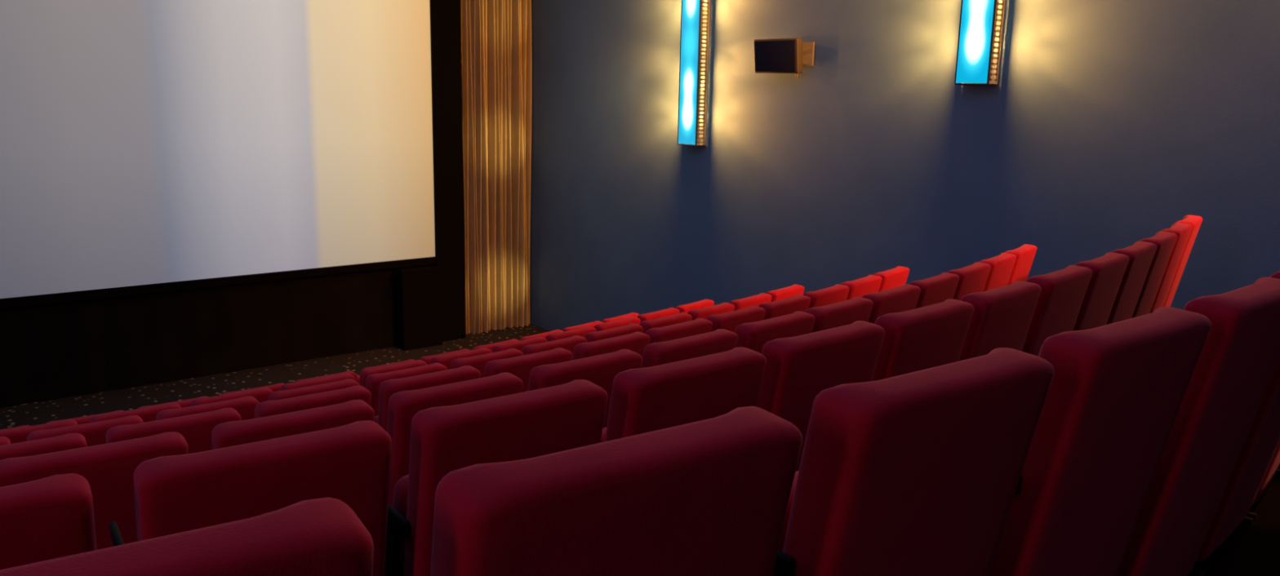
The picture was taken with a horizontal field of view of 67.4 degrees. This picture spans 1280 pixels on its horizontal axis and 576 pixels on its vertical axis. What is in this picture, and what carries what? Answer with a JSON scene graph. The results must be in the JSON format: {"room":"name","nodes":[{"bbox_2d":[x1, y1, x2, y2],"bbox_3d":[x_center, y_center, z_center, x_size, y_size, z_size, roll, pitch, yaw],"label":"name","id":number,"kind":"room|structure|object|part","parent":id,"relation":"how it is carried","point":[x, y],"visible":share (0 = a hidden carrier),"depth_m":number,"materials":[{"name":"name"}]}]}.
{"room":"auditorium","nodes":[
{"label":"auditorium","id":0,"kind":"room"},
{"bbox_2d":[0,324,1279,575],"bbox_3d":[-1.919,1.366,5.423,15.600,4.100,20.200,-8,15,-38],"label":"floor","id":1,"kind":"structure","parent":0,"point":[1253,550],"depth_m":13.35,"materials":[{"name":"carpet"}]},
{"bbox_2d":[0,436,10,445],"bbox_3d":[-3.494,1.196,4.911,0.556,0.948,0.526,-7,14,-34],"label":"seat","id":2,"kind":"object","parent":1,"relation":"on","point":[3,440],"visible":0.06,"depth_m":4.78,"materials":[{"name":"red fabric"}]},
{"bbox_2d":[0,425,29,431],"bbox_3d":[-4.666,1.432,6.937,0.556,0.948,0.526,-7,14,-35],"label":"seat","id":3,"kind":"object","parent":1,"relation":"on","point":[23,426],"visible":0.04,"depth_m":6.78,"materials":[{"name":"red fabric"}]},
{"bbox_2d":[0,419,77,444],"bbox_3d":[-3.869,1.279,6.119,0.556,0.948,0.526,-7,14,-35],"label":"seat","id":4,"kind":"object","parent":1,"relation":"on","point":[20,434],"visible":0.12,"depth_m":5.83,"materials":[{"name":"red fabric"}]},
{"bbox_2d":[0,433,87,460],"bbox_3d":[-2.626,1.051,4.061,0.556,0.948,0.526,-7,14,-34],"label":"seat","id":5,"kind":"object","parent":1,"relation":"on","point":[70,441],"visible":0.15,"depth_m":3.84,"materials":[{"name":"red fabric"}]},
{"bbox_2d":[0,473,97,569],"bbox_3d":[-1.430,0.820,2.014,0.556,0.948,0.526,-6,14,-33],"label":"seat","id":6,"kind":"object","parent":1,"relation":"on","point":[51,517],"visible":0.8,"depth_m":1.83,"materials":[{"name":"red fabric"}]},
{"bbox_2d":[26,415,143,446],"bbox_3d":[-3.010,1.138,5.250,0.556,0.948,0.526,-7,14,-36],"label":"seat","id":7,"kind":"object","parent":1,"relation":"on","point":[94,433],"visible":0.17,"depth_m":4.98,"materials":[{"name":"red fabric"}]},
{"bbox_2d":[46,410,124,425],"bbox_3d":[-4.188,1.372,7.285,0.556,0.948,0.526,-7,14,-37],"label":"seat","id":8,"kind":"object","parent":1,"relation":"on","point":[85,420],"visible":0.04,"depth_m":6.99,"materials":[{"name":"red fabric"}]},
{"bbox_2d":[0,431,188,550],"bbox_3d":[-1.792,0.913,3.175,0.556,0.948,0.526,-7,14,-34],"label":"seat","id":9,"kind":"object","parent":1,"relation":"on","point":[108,468],"visible":0.32,"depth_m":2.93,"materials":[{"name":"red fabric"}]},
{"bbox_2d":[89,403,181,422],"bbox_3d":[-3.393,1.218,6.469,0.556,0.948,0.526,-7,14,-37],"label":"seat","id":10,"kind":"object","parent":1,"relation":"on","point":[148,414],"visible":0.06,"depth_m":6.20,"materials":[{"name":"red fabric"}]},
{"bbox_2d":[137,396,208,408],"bbox_3d":[-3.719,1.309,7.644,0.556,0.948,0.526,-8,15,-38],"label":"seat","id":11,"kind":"object","parent":1,"relation":"on","point":[184,403],"visible":0.06,"depth_m":7.39,"materials":[{"name":"red fabric"}]},
{"bbox_2d":[106,408,241,453],"bbox_3d":[-2.139,0.992,4.404,0.556,0.948,0.526,-7,14,-36],"label":"seat","id":12,"kind":"object","parent":1,"relation":"on","point":[197,429],"visible":0.24,"depth_m":4.15,"materials":[{"name":"red fabric"}]},
{"bbox_2d":[0,497,373,575],"bbox_3d":[-0.644,0.684,1.172,0.556,0.948,0.526,-6,14,-33],"label":"seat","id":13,"kind":"object","parent":1,"relation":"on","point":[322,536],"visible":1,"depth_m":0.96,"materials":[{"name":"red fabric"}]},
{"bbox_2d":[155,395,258,420],"bbox_3d":[-2.536,1.077,5.601,0.556,0.948,0.526,-8,14,-37],"label":"seat","id":14,"kind":"object","parent":1,"relation":"on","point":[245,406],"visible":0.08,"depth_m":5.36,"materials":[{"name":"red fabric"}]},
{"bbox_2d":[191,387,273,406],"bbox_3d":[-2.926,1.155,6.830,0.556,0.948,0.526,-8,15,-38],"label":"seat","id":15,"kind":"object","parent":1,"relation":"on","point":[261,395],"visible":0.12,"depth_m":6.57,"materials":[{"name":"red fabric"}]},
{"bbox_2d":[0,0,466,342],"bbox_3d":[-7.928,-2.162,12.506,12.430,7.550,0.260,-8,15,-38],"label":"projection screen","id":16,"kind":"object","parent":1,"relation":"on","point":[147,146],"visible":0.92,"depth_m":13.96,"materials":[{"name":"grey fabric"}]},
{"bbox_2d":[0,265,424,408],"bbox_3d":[-8.122,0.871,13.058,11.350,1.380,0.024,-8,15,-38],"label":"wall","id":17,"kind":"structure","parent":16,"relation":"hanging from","point":[53,351],"depth_m":14.19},
{"bbox_2d":[109,420,391,575],"bbox_3d":[-0.934,0.763,2.347,0.556,0.948,0.526,-7,14,-35],"label":"seat","id":18,"kind":"object","parent":1,"relation":"on","point":[349,464],"visible":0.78,"depth_m":2.06,"materials":[{"name":"red fabric"}]},
{"bbox_3d":[-1.187,0.631,2.214,0.016,0.044,0.400,-7,14,-35],"label":"armrest","id":19,"kind":"part","parent":18,"relation":"part of","materials":[{"name":"black plastic"}]},
{"bbox_2d":[219,383,284,395],"bbox_3d":[-3.258,1.244,8.013,0.556,0.948,0.526,-8,15,-39],"label":"seat","id":20,"kind":"object","parent":1,"relation":"on","point":[274,388],"visible":0.07,"depth_m":7.81,"materials":[{"name":"red fabric"}]},
{"bbox_2d":[211,400,374,449],"bbox_3d":[-1.301,0.853,3.521,0.556,0.948,0.526,-7,14,-36],"label":"seat","id":21,"kind":"object","parent":1,"relation":"on","point":[231,433],"visible":0.23,"depth_m":3.21,"materials":[{"name":"red fabric"}]},
{"bbox_2d":[254,385,371,418],"bbox_3d":[-1.663,0.930,4.760,0.556,0.948,0.526,-8,15,-37],"label":"seat","id":22,"kind":"object","parent":1,"relation":"on","point":[268,408],"visible":0.21,"depth_m":4.46,"materials":[{"name":"red fabric"}]},
{"bbox_2d":[268,378,359,400],"bbox_3d":[-2.071,1.013,5.964,0.556,0.948,0.526,-8,15,-38],"label":"seat","id":23,"kind":"object","parent":1,"relation":"on","point":[278,395],"visible":0.13,"depth_m":5.67,"materials":[{"name":"red fabric"}]},
{"bbox_2d":[280,373,355,391],"bbox_3d":[-2.467,1.090,7.201,0.556,0.948,0.526,-8,15,-39],"label":"seat","id":24,"kind":"object","parent":1,"relation":"on","point":[289,386],"visible":0.07,"depth_m":6.91,"materials":[{"name":"red fabric"}]},
{"bbox_2d":[294,370,357,382],"bbox_3d":[-2.807,1.177,8.392,0.556,0.948,0.526,-9,15,-40],"label":"seat","id":25,"kind":"object","parent":1,"relation":"on","point":[350,372],"visible":0.06,"depth_m":8.18,"materials":[{"name":"red fabric"}]},
{"bbox_2d":[356,374,359,384],"bbox_3d":[-3.054,1.307,9.430,0.556,0.948,0.526,-9,15,-41],"label":"seat","id":26,"kind":"object","parent":1,"relation":"on","point":[358,376],"visible":0.02,"depth_m":9.29,"materials":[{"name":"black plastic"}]},
{"bbox_2d":[360,359,414,371],"bbox_3d":[-2.365,1.107,8.782,0.556,0.948,0.526,-9,15,-42],"label":"seat","id":27,"kind":"object","parent":1,"relation":"on","point":[410,360],"visible":0.09,"depth_m":8.52,"materials":[{"name":"red fabric"}]},
{"bbox_2d":[360,360,427,387],"bbox_3d":[-2.019,1.022,7.583,0.556,0.948,0.526,-9,15,-41],"label":"seat","id":28,"kind":"object","parent":1,"relation":"on","point":[364,374],"visible":0.15,"depth_m":7.27,"materials":[{"name":"red fabric"}]},
{"bbox_2d":[365,363,447,417],"bbox_3d":[-1.617,0.947,6.339,0.556,0.948,0.526,-9,15,-40],"label":"seat","id":29,"kind":"object","parent":1,"relation":"on","point":[373,382],"visible":0.15,"depth_m":5.98,"materials":[{"name":"red fabric"}]},
{"bbox_2d":[397,266,442,351],"bbox_3d":[-3.707,0.333,16.226,0.720,1.360,0.180,-8,15,-38],"label":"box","id":30,"kind":"object","parent":1,"relation":"on","point":[420,289],"visible":1,"depth_m":16.13,"materials":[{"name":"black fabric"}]},
{"bbox_2d":[373,365,480,431],"bbox_3d":[-1.198,0.865,5.129,0.556,0.948,0.526,-8,15,-39],"label":"seat","id":31,"kind":"object","parent":1,"relation":"on","point":[387,388],"visible":0.2,"depth_m":4.80,"materials":[{"name":"red fabric"}]},
{"bbox_2d":[373,415,377,423],"bbox_3d":[-1.236,0.830,5.168,0.470,0.400,0.204,-8,15,-39],"label":"seat cushion","id":32,"kind":"object","parent":31,"relation":"on","point":[375,419],"depth_m":4.95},
{"bbox_2d":[419,348,470,364],"bbox_3d":[-1.946,1.038,9.168,0.556,0.948,0.526,-10,16,-43],"label":"seat","id":33,"kind":"object","parent":1,"relation":"on","point":[427,359],"visible":0.06,"depth_m":8.84,"materials":[{"name":"red fabric"}]},
{"bbox_2d":[386,373,523,506],"bbox_3d":[-0.822,0.790,3.882,0.556,0.948,0.526,-8,15,-38],"label":"seat","id":34,"kind":"object","parent":1,"relation":"on","point":[403,406],"visible":0.22,"depth_m":3.54,"materials":[{"name":"red fabric"}]},
{"bbox_2d":[430,347,492,369],"bbox_3d":[-1.579,0.951,7.975,0.556,0.948,0.526,-9,16,-42],"label":"seat","id":35,"kind":"object","parent":1,"relation":"on","point":[446,360],"visible":0.09,"depth_m":7.65,"materials":[{"name":"red fabric"}]},
{"bbox_2d":[449,348,523,377],"bbox_3d":[-1.172,0.878,6.724,0.556,0.948,0.526,-9,15,-41],"label":"seat","id":36,"kind":"object","parent":1,"relation":"on","point":[478,362],"visible":0.12,"depth_m":6.41,"materials":[{"name":"red fabric"}]},
{"bbox_2d":[384,379,607,575],"bbox_3d":[-0.449,0.703,2.696,0.556,0.948,0.526,-7,14,-36],"label":"seat","id":37,"kind":"object","parent":1,"relation":"on","point":[444,440],"visible":0.55,"depth_m":2.40,"materials":[{"name":"red fabric"}]},
{"bbox_3d":[-0.697,0.890,2.607,0.016,0.606,0.290,-7,14,-36],"label":"leg","id":38,"kind":"part","parent":37,"relation":"part of","materials":[{"name":"black plastic"}]},
{"bbox_3d":[-0.699,0.572,2.555,0.016,0.044,0.400,-7,14,-36],"label":"armrest","id":39,"kind":"part","parent":37,"relation":"part of","materials":[{"name":"black plastic"}]},
{"bbox_2d":[392,475,408,575],"bbox_3d":[-0.484,0.668,2.737,0.470,0.400,0.204,-7,14,-36],"label":"seat cushion","id":40,"kind":"object","parent":37,"relation":"on","point":[401,489],"depth_m":2.53,"materials":[{"name":"red fabric"}]},
{"bbox_2d":[472,338,519,351],"bbox_3d":[-1.537,0.966,9.562,0.526,0.948,0.556,12,16,44],"label":"seat","id":41,"kind":"object","parent":1,"relation":"on","point":[487,346],"visible":0.09,"depth_m":9.26,"materials":[{"name":"red fabric"}]},
{"bbox_2d":[491,336,547,352],"bbox_3d":[-1.164,0.881,8.364,0.556,0.948,0.526,-10,16,-43],"label":"seat","id":42,"kind":"object","parent":1,"relation":"on","point":[518,345],"visible":0.12,"depth_m":8.07,"materials":[{"name":"red fabric"}]},
{"bbox_2d":[484,347,572,392],"bbox_3d":[-0.745,0.797,5.511,0.556,0.948,0.526,-9,15,-41],"label":"seat","id":43,"kind":"object","parent":1,"relation":"on","point":[521,366],"visible":0.2,"depth_m":5.21,"materials":[{"name":"red fabric"}]},
{"bbox_2d":[520,329,564,340],"bbox_3d":[-1.136,0.893,9.966,0.526,0.948,0.556,12,16,42],"label":"seat","id":44,"kind":"object","parent":1,"relation":"on","point":[542,335],"visible":0.1,"depth_m":9.68,"materials":[{"name":"red fabric"}]},
{"bbox_2d":[521,335,586,358],"bbox_3d":[-0.752,0.809,7.108,0.556,0.948,0.526,-10,16,-43],"label":"seat","id":45,"kind":"object","parent":1,"relation":"on","point":[569,344],"visible":0.12,"depth_m":6.82,"materials":[{"name":"red fabric"}]},
{"bbox_2d":[545,326,596,342],"bbox_3d":[-0.757,0.809,8.762,0.526,0.948,0.556,12,16,43],"label":"seat","id":46,"kind":"object","parent":1,"relation":"on","point":[583,331],"visible":0.16,"depth_m":8.47,"materials":[{"name":"red fabric"}]},
{"bbox_2d":[563,320,603,331],"bbox_3d":[-0.745,0.818,10.378,0.526,0.948,0.556,11,15,41],"label":"seat","id":47,"kind":"object","parent":1,"relation":"on","point":[591,324],"visible":0.07,"depth_m":10.10,"materials":[{"name":"red fabric"}]},
{"bbox_2d":[528,349,642,428],"bbox_3d":[-0.355,0.724,4.258,0.556,0.948,0.526,-8,15,-39],"label":"seat","id":48,"kind":"object","parent":1,"relation":"on","point":[602,370],"visible":0.14,"depth_m":3.97,"materials":[{"name":"red fabric"}]},
{"bbox_2d":[572,332,650,360],"bbox_3d":[-0.302,0.727,5.905,0.556,0.948,0.526,-9,16,-42],"label":"seat","id":49,"kind":"object","parent":1,"relation":"on","point":[636,342],"visible":0.12,"depth_m":5.61,"materials":[{"name":"red fabric"}]},
{"bbox_2d":[584,324,643,342],"bbox_3d":[-0.342,0.738,7.501,0.556,0.948,0.526,-10,16,-44],"label":"seat","id":50,"kind":"object","parent":1,"relation":"on","point":[631,328],"visible":0.2,"depth_m":7.20,"materials":[{"name":"red fabric"}]},
{"bbox_2d":[430,406,802,575],"bbox_3d":[-0.129,0.626,1.512,0.556,0.948,0.526,-7,14,-34],"label":"seat","id":51,"kind":"object","parent":1,"relation":"on","point":[709,497],"visible":0.93,"depth_m":1.22,"materials":[{"name":"red fabric"}]},
{"bbox_2d":[594,316,640,331],"bbox_3d":[-0.360,0.735,9.168,0.526,0.948,0.556,12,16,42],"label":"seat","id":52,"kind":"object","parent":1,"relation":"on","point":[632,320],"visible":0.09,"depth_m":8.88,"materials":[{"name":"red fabric"}]},
{"bbox_2d":[601,312,639,323],"bbox_3d":[-0.363,0.740,10.798,0.526,0.948,0.556,11,15,40],"label":"seat","id":53,"kind":"object","parent":1,"relation":"on","point":[632,314],"visible":0.11,"depth_m":10.51,"materials":[{"name":"red fabric"}]},
{"bbox_2d":[637,307,679,323],"bbox_3d":[0.027,0.659,9.584,0.526,0.948,0.556,11,15,41],"label":"seat","id":54,"kind":"object","parent":1,"relation":"on","point":[671,311],"visible":0.12,"depth_m":9.29,"materials":[{"name":"red fabric"}]},
{"bbox_2d":[639,312,692,333],"bbox_3d":[0.058,0.665,7.904,0.526,0.948,0.556,12,16,42],"label":"seat","id":55,"kind":"object","parent":1,"relation":"on","point":[681,317],"visible":0.13,"depth_m":7.60,"materials":[{"name":"red fabric"}]},
{"bbox_2d":[644,318,712,344],"bbox_3d":[0.103,0.658,6.288,0.556,0.948,0.526,-10,16,-44],"label":"seat","id":56,"kind":"object","parent":1,"relation":"on","point":[699,326],"visible":0.11,"depth_m":5.99,"materials":[{"name":"red fabric"}]},
{"bbox_2d":[600,346,766,442],"bbox_3d":[0.023,0.639,3.059,0.556,0.948,0.526,-8,15,-38],"label":"seat","id":57,"kind":"object","parent":1,"relation":"on","point":[645,400],"visible":0.35,"depth_m":2.75,"materials":[{"name":"red fabric"}]},
{"bbox_2d":[600,427,606,442],"bbox_3d":[-0.013,0.604,3.099,0.470,0.400,0.204,-8,15,-38],"label":"seat cushion","id":58,"kind":"object","parent":57,"relation":"on","point":[604,430],"depth_m":2.89,"materials":[{"name":"red fabric"}]},
{"bbox_2d":[640,328,737,368],"bbox_3d":[0.099,0.654,4.649,0.556,0.948,0.526,-9,15,-41],"label":"seat","id":59,"kind":"object","parent":1,"relation":"on","point":[719,340],"visible":0.13,"depth_m":4.33,"materials":[{"name":"red fabric"}]},
{"bbox_2d":[675,299,714,313],"bbox_3d":[0.405,0.581,10.007,0.526,0.948,0.556,11,15,39],"label":"seat","id":60,"kind":"object","parent":1,"relation":"on","point":[685,308],"visible":0.12,"depth_m":9.71,"materials":[{"name":"red fabric"}]},
{"bbox_2d":[687,302,734,320],"bbox_3d":[0.448,0.589,8.316,0.526,0.948,0.556,11,15,41],"label":"seat","id":61,"kind":"object","parent":1,"relation":"on","point":[724,308],"visible":0.14,"depth_m":8.02,"materials":[{"name":"red fabric"}]},
{"bbox_2d":[706,306,765,333],"bbox_3d":[0.498,0.586,6.681,0.526,0.948,0.556,12,16,43],"label":"seat","id":62,"kind":"object","parent":1,"relation":"on","point":[730,321],"visible":0.12,"depth_m":6.38,"materials":[{"name":"red fabric"}]},
{"bbox_2d":[728,293,772,311],"bbox_3d":[0.827,0.512,8.738,0.526,0.948,0.556,11,15,40],"label":"seat","id":63,"kind":"object","parent":1,"relation":"on","point":[755,300],"visible":0.11,"depth_m":8.44,"materials":[{"name":"red fabric"}]},
{"bbox_2d":[734,311,815,354],"bbox_3d":[0.540,0.582,5.053,0.556,0.948,0.526,-10,16,-43],"label":"seat","id":64,"kind":"object","parent":1,"relation":"on","point":[753,336],"visible":0.22,"depth_m":4.72,"materials":[{"name":"red fabric"}]},
{"bbox_2d":[758,294,810,319],"bbox_3d":[0.883,0.513,7.084,0.526,0.948,0.556,11,15,41],"label":"seat","id":65,"kind":"object","parent":1,"relation":"on","point":[800,303],"visible":0.16,"depth_m":6.79,"materials":[{"name":"red fabric"}]},
{"bbox_2d":[766,284,804,302],"bbox_3d":[1.196,0.432,9.168,0.526,0.948,0.556,10,15,38],"label":"seat","id":66,"kind":"object","parent":1,"relation":"on","point":[794,290],"visible":0.17,"depth_m":8.87,"materials":[{"name":"red fabric"}]},
{"bbox_2d":[756,320,884,471],"bbox_3d":[0.484,0.573,3.437,0.556,0.948,0.526,-9,15,-40],"label":"seat","id":67,"kind":"object","parent":1,"relation":"on","point":[797,369],"visible":0.3,"depth_m":3.12,"materials":[{"name":"red fabric"}]},
{"bbox_2d":[802,284,848,308],"bbox_3d":[1.256,0.437,7.497,0.526,0.948,0.556,11,15,40],"label":"seat","id":68,"kind":"object","parent":1,"relation":"on","point":[837,293],"visible":0.14,"depth_m":7.21,"materials":[{"name":"red fabric"}]},
{"bbox_2d":[804,297,873,333],"bbox_3d":[0.935,0.512,5.438,0.526,0.948,0.556,12,16,43],"label":"seat","id":69,"kind":"object","parent":1,"relation":"on","point":[845,313],"visible":0.12,"depth_m":5.14,"materials":[{"name":"red fabric"}]},
{"bbox_2d":[840,275,881,300],"bbox_3d":[1.618,0.359,7.919,0.526,0.948,0.556,10,15,38],"label":"seat","id":70,"kind":"object","parent":1,"relation":"on","point":[860,287],"visible":0.12,"depth_m":7.63,"materials":[{"name":"red fabric"}]},
{"bbox_2d":[861,284,920,324],"bbox_3d":[1.317,0.440,5.833,0.526,0.948,0.556,12,15,41],"label":"seat","id":71,"kind":"object","parent":1,"relation":"on","point":[904,298],"visible":0.21,"depth_m":5.54,"materials":[{"name":"red fabric"}]},
{"bbox_2d":[873,266,909,292],"bbox_3d":[1.969,0.279,8.350,0.526,0.948,0.556,10,14,37],"label":"seat","id":72,"kind":"object","parent":1,"relation":"on","point":[896,277],"visible":0.17,"depth_m":8.07,"materials":[{"name":"red fabric"}]},
{"bbox_2d":[772,347,1054,575],"bbox_3d":[0.386,0.564,1.873,0.556,0.948,0.526,-7,14,-36],"label":"seat","id":73,"kind":"object","parent":1,"relation":"on","point":[917,473],"visible":0.77,"depth_m":1.58,"materials":[{"name":"red fabric"}]},
{"bbox_3d":[0.134,0.433,1.735,0.016,0.044,0.400,-7,14,-36],"label":"armrest","id":74,"kind":"part","parent":73,"relation":"part of","materials":[{"name":"black plastic"}]},
{"bbox_2d":[772,471,798,575],"bbox_3d":[0.352,0.529,1.914,0.470,0.400,0.204,-7,14,-36],"label":"seat cushion","id":75,"kind":"object","parent":73,"relation":"on","point":[781,544],"depth_m":1.70,"materials":[{"name":"red fabric"}]},
{"bbox_2d":[872,298,973,381],"bbox_3d":[0.931,0.503,3.828,0.556,0.948,0.526,-9,15,-42],"label":"seat","id":76,"kind":"object","parent":1,"relation":"on","point":[933,335],"visible":0.28,"depth_m":3.52,"materials":[{"name":"red fabric"}]},
{"bbox_2d":[908,272,959,308],"bbox_3d":[1.689,0.365,6.239,0.526,0.948,0.556,11,15,40],"label":"seat","id":77,"kind":"object","parent":1,"relation":"on","point":[938,289],"visible":0.2,"depth_m":5.95,"materials":[{"name":"red fabric"}]},
{"bbox_2d":[947,262,991,300],"bbox_3d":[2.048,0.289,6.655,0.526,0.948,0.556,11,15,38],"label":"seat","id":78,"kind":"object","parent":1,"relation":"on","point":[973,278],"visible":0.19,"depth_m":6.37,"materials":[{"name":"red fabric"}]},
{"bbox_2d":[979,253,1016,291],"bbox_3d":[2.395,0.210,7.080,0.526,0.948,0.556,10,14,37],"label":"seat","id":79,"kind":"object","parent":1,"relation":"on","point":[1002,265],"visible":0.14,"depth_m":6.80,"materials":[{"name":"red fabric"}]},
{"bbox_2d":[959,280,1041,361],"bbox_3d":[1.366,0.430,4.234,0.556,0.948,0.526,-10,16,-43],"label":"seat","id":80,"kind":"object","parent":1,"relation":"on","point":[1002,317],"visible":0.25,"depth_m":3.93,"materials":[{"name":"red fabric"}]},
{"bbox_2d":[1004,244,1036,284],"bbox_3d":[2.730,0.129,7.515,0.526,0.948,0.556,10,14,35],"label":"seat","id":81,"kind":"object","parent":1,"relation":"on","point":[1025,254],"visible":0.23,"depth_m":7.25,"materials":[{"name":"red fabric"}]},
{"bbox_2d":[1022,265,1092,356],"bbox_3d":[1.787,0.354,4.652,0.526,0.948,0.556,12,16,43],"label":"seat","id":82,"kind":"object","parent":1,"relation":"on","point":[1063,292],"visible":0.23,"depth_m":4.35,"materials":[{"name":"red fabric"}]},
{"bbox_2d":[989,306,1211,575],"bbox_3d":[0.901,0.498,2.255,0.556,0.948,0.526,-8,14,-37],"label":"seat","id":83,"kind":"object","parent":1,"relation":"on","point":[1117,391],"visible":0.63,"depth_m":1.99,"materials":[{"name":"red fabric"}]},
{"bbox_3d":[0.652,0.368,2.111,0.016,0.044,0.400,-8,14,-37],"label":"armrest","id":84,"kind":"part","parent":83,"relation":"part of","materials":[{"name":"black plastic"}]},
{"bbox_2d":[1072,252,1128,331],"bbox_3d":[2.177,0.279,5.062,0.526,0.948,0.556,11,15,41],"label":"seat","id":85,"kind":"object","parent":1,"relation":"on","point":[1108,270],"visible":0.31,"depth_m":4.79,"materials":[{"name":"red fabric"}]},
{"bbox_2d":[1106,241,1156,324],"bbox_3d":[2.553,0.201,5.484,0.526,0.948,0.556,11,15,39],"label":"seat","id":86,"kind":"object","parent":1,"relation":"on","point":[1140,255],"visible":0.2,"depth_m":5.22,"materials":[{"name":"red fabric"}]},
{"bbox_2d":[1131,231,1177,318],"bbox_3d":[2.917,0.121,5.916,0.526,0.948,0.556,10,15,38],"label":"seat","id":87,"kind":"object","parent":1,"relation":"on","point":[1165,242],"visible":0.27,"depth_m":5.66,"materials":[{"name":"red fabric"}]},
{"bbox_2d":[1150,222,1192,313],"bbox_3d":[3.269,0.039,6.358,0.526,0.948,0.556,10,14,36],"label":"seat","id":88,"kind":"object","parent":1,"relation":"on","point":[1183,231],"visible":0.23,"depth_m":6.10,"materials":[{"name":"red fabric"}]},
{"bbox_2d":[1163,214,1202,306],"bbox_3d":[3.607,-0.045,6.809,0.526,0.948,0.556,9,14,35],"label":"seat","id":89,"kind":"object","parent":1,"relation":"on","point":[1195,221],"visible":0.2,"depth_m":6.56,"materials":[{"name":"red fabric"}]},
{"bbox_2d":[1116,277,1279,575],"bbox_3d":[1.389,0.429,2.643,0.556,0.948,0.526,-9,15,-40],"label":"seat","id":90,"kind":"object","parent":1,"relation":"on","point":[1239,356],"visible":0.56,"depth_m":2.40,"materials":[{"name":"red fabric"}]},
{"bbox_2d":[1188,271,1279,575],"bbox_3d":[1.827,0.358,3.042,0.556,0.948,0.526,-10,16,-44],"label":"seat","id":91,"kind":"object","parent":1,"relation":"on","point":[1263,437],"visible":0.19,"depth_m":2.87,"materials":[{"name":"red fabric"}]},
{"bbox_3d":[1.598,0.552,2.922,0.016,0.606,0.290,-10,16,-44],"label":"leg","id":92,"kind":"part","parent":91,"relation":"part of","materials":[{"name":"black plastic"}]},
{"bbox_3d":[1.981,0.484,3.297,0.016,0.606,0.290,-10,16,-44],"label":"leg","id":93,"kind":"part","parent":91,"relation":"part of","materials":[{"name":"black plastic"}]},
{"bbox_2d":[1245,440,1279,520],"bbox_3d":[2.228,0.281,3.464,0.526,0.948,0.556,11,15,40],"label":"seat","id":94,"kind":"object","parent":1,"relation":"on","point":[1272,470],"visible":0.1,"depth_m":3.30,"materials":[{"name":"red fabric"}]},
{"bbox_3d":[2.011,0.478,3.329,0.290,0.606,0.016,11,15,40],"label":"leg","id":95,"kind":"part","parent":94,"relation":"part of","materials":[{"name":"black plastic"}]},
{"bbox_3d":[2.322,0.284,3.381,0.278,0.918,0.528,11,15,40],"label":"backrest","id":96,"kind":"part","parent":94,"relation":"part of","materials":[{"name":"red fabric"}]},
{"bbox_3d":[2.366,0.404,3.729,0.290,0.606,0.016,11,15,40],"label":"leg","id":97,"kind":"part","parent":94,"relation":"part of","materials":[{"name":"black plastic"}]},
{"bbox_2d":[529,0,1279,331],"bbox_3d":[4.221,-1.458,9.974,0.200,8.600,20.400,-8,15,-38],"label":"wall","id":98,"kind":"structure","parent":0,"point":[1105,125],"depth_m":11.38,"materials":[{"name":"blue paint"}]},
{"bbox_2d":[677,0,710,146],"bbox_3d":[0.771,-3.263,13.699,0.190,2.435,0.406,-8,15,-38],"label":"wall sconce","id":99,"kind":"object","parent":98,"relation":"attached to","point":[695,14],"visible":1,"depth_m":13.66,"materials":[{"name":"blue glass"}]},
{"bbox_2d":[678,0,699,145],"bbox_3d":[0.706,-3.252,13.647,0.010,2.390,0.376,-8,15,-38],"label":"diffuser","id":100,"kind":"object","parent":99,"relation":"attached to","point":[689,68],"depth_m":13.68,"materials":[{"name":"blue glass"}]},
{"bbox_3d":[0.841,-3.271,13.755,0.010,2.400,0.400,-8,15,-38],"label":"plate","id":101,"kind":"part","parent":99,"relation":"part of","materials":[{"name":"gold metal"}]},
{"bbox_2d":[754,38,814,77],"bbox_3d":[1.815,-2.948,12.300,0.319,0.489,0.797,-8,15,-38],"label":"wall speaker","id":102,"kind":"object","parent":98,"relation":"attached to","point":[774,55],"visible":1,"depth_m":12.19,"materials":[{"name":"black"}]},
{"bbox_2d":[754,40,796,72],"bbox_3d":[1.731,-2.964,12.283,0.640,0.395,0.085,12,16,42],"label":"speaker grille","id":103,"kind":"object","parent":102,"relation":"attached to","point":[770,55],"depth_m":12.26,"materials":[{"name":"black fabric"}]},
{"bbox_2d":[954,0,1005,85],"bbox_3d":[3.631,-3.370,10.064,0.190,2.435,0.406,-8,15,-38],"label":"wall sconce","id":104,"kind":"object","parent":98,"relation":"attached to","point":[981,21],"visible":1,"depth_m":10.14,"materials":[{"name":"blue glass"}]},
{"bbox_3d":[-8.259,-2.304,12.794,16.000,8.600,0.200,-8,15,-38],"label":"wall","id":105,"kind":"structure","parent":0,"visible":0},
{"bbox_2d":[460,0,531,334],"bbox_3d":[-2.552,-2.896,16.890,1.500,7.450,0.405,-8,15,-38],"label":"stage curtain","id":106,"kind":"object","parent":105,"relation":"hanging from","point":[496,34],"visible":0.9,"depth_m":16.98,"materials":[{"name":"gold fabric"}]}
]}

